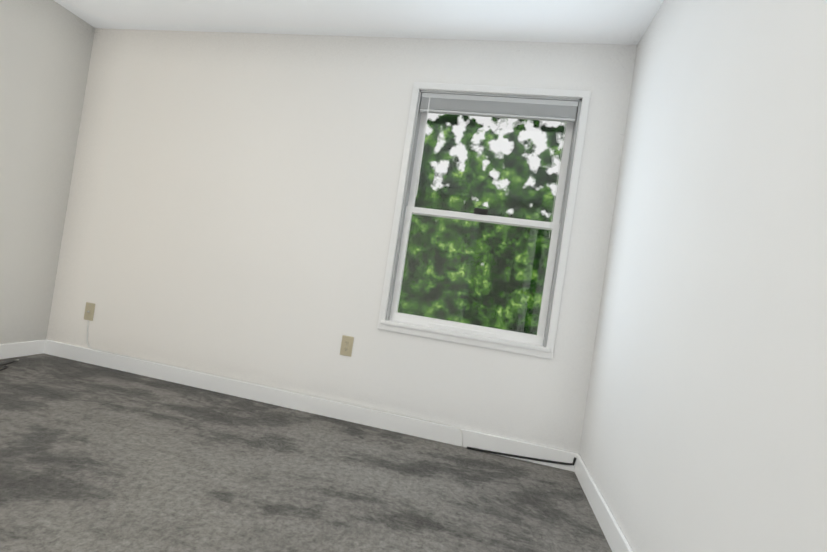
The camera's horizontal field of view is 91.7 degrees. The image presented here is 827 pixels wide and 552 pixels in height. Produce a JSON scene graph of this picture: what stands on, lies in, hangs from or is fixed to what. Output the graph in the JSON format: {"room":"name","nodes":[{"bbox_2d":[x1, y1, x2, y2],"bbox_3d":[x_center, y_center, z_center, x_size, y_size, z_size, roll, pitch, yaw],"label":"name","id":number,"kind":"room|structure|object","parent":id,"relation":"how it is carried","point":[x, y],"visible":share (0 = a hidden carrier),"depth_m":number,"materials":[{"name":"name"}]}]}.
{"room":"empty bedroom","nodes":[
{"label":"empty bedroom","id":0,"kind":"room"},
{"bbox_2d":[0,0,94,343],"bbox_3d":[-2.782,-0.674,0.890,0.140,2.259,4.103,8,-1,11],"label":"wall","id":1,"kind":"structure","parent":0,"point":[45,50],"depth_m":2.54,"materials":[{"name":"paint"}]},
{"bbox_2d":[0,340,43,358],"bbox_3d":[-2.549,0.472,2.546,0.014,0.095,0.330,8,-1,11],"label":"baseboard","id":2,"kind":"structure","parent":1,"relation":"attached to","point":[19,349],"depth_m":2.59,"materials":[{"name":"white wood"}]},
{"bbox_2d":[0,353,611,551],"bbox_3d":[-1.315,0.725,-0.072,3.751,0.100,5.343,8,-1,11],"label":"floor","id":3,"kind":"structure","parent":0,"point":[95,458],"depth_m":1.59,"materials":[{"name":"carpet"}]},
{"bbox_2d":[0,359,18,370],"bbox_3d":[-2.485,0.515,2.080,0.225,0.019,0.856,8,-1,11],"label":"cable coil","id":4,"kind":"object","parent":3,"relation":"on","point":[7,363],"visible":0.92,"depth_m":2.38,"materials":[{"name":"black"}]},
{"bbox_2d":[87,321,462,446],"bbox_3d":[-0.954,0.613,2.428,2.558,0.270,0.024,8,-1,11],"label":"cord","id":5,"kind":"object","parent":3,"relation":"on","point":[275,388],"visible":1,"depth_m":2.40,"materials":[{"name":"white plastic"}]},
{"bbox_2d":[467,447,575,464],"bbox_3d":[0.565,0.938,2.122,0.558,0.075,0.016,8,-1,11],"label":"cord","id":6,"kind":"object","parent":3,"relation":"on","point":[523,457],"visible":1,"depth_m":2.12,"materials":[{"name":"black plastic"}]},
{"bbox_2d":[46,28,636,453],"bbox_3d":[-0.661,-0.343,2.495,3.471,2.259,0.140,8,-1,11],"label":"wall","id":7,"kind":"structure","parent":0,"point":[232,198],"depth_m":2.44,"materials":[{"name":"paint"}]},
{"bbox_2d":[84,302,94,320],"bbox_3d":[-2.168,0.237,2.676,0.070,0.115,0.018,8,-1,11],"label":"outlet","id":8,"kind":"object","parent":7,"relation":"attached to","point":[89,311],"visible":1,"depth_m":2.68,"materials":[{"name":"beige plastic"}]},
{"bbox_2d":[44,339,575,470],"bbox_3d":[-0.844,0.723,2.408,3.450,0.095,0.018,8,-1,11],"label":"baseboard","id":9,"kind":"structure","parent":7,"relation":"attached to","point":[319,406],"depth_m":2.35,"materials":[{"name":"white wood"}]},
{"bbox_2d":[340,335,353,356],"bbox_3d":[-0.389,0.408,2.339,0.070,0.115,0.008,8,-1,11],"label":"duplex electrical outlet","id":10,"kind":"object","parent":7,"relation":"attached to","point":[346,346],"visible":1,"depth_m":2.34,"materials":[{"name":"beige plastic"}]},
{"bbox_2d":[377,82,590,358],"bbox_3d":[0.380,-0.338,2.285,0.969,1.439,0.168,8,-1,11],"label":"window unit","id":11,"kind":"structure","parent":7,"relation":"in","point":[516,104],"depth_m":2.25,"materials":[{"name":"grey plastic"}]},
{"bbox_2d":[54,0,663,44],"bbox_3d":[-0.969,-1.609,-0.046,3.751,0.100,5.343,8,-1,11],"label":"ceiling","id":12,"kind":"structure","parent":0,"point":[627,22],"depth_m":2.20,"materials":[{"name":"white paint"}]},
{"bbox_2d":[579,0,826,551],"bbox_3d":[0.613,-0.186,-0.400,0.140,2.259,5.343,8,-1,11],"label":"wall","id":13,"kind":"structure","parent":0,"point":[704,429],"depth_m":1.04,"materials":[{"name":"paint"}]},
{"bbox_2d":[572,453,632,551],"bbox_3d":[0.504,0.899,0.261,0.014,0.095,3.723,8,-1,11],"label":"baseboard","id":14,"kind":"structure","parent":13,"relation":"attached to","point":[613,533],"depth_m":1.61,"materials":[{"name":"white wood"}]},
{"label":"outside","id":15,"kind":"structure","parent":0,"visible":0},
{"bbox_2d":[398,113,566,334],"bbox_3d":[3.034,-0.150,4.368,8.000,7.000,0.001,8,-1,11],"label":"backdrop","id":16,"kind":"structure","parent":15,"point":[487,293],"depth_m":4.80,"materials":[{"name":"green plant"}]}
]}

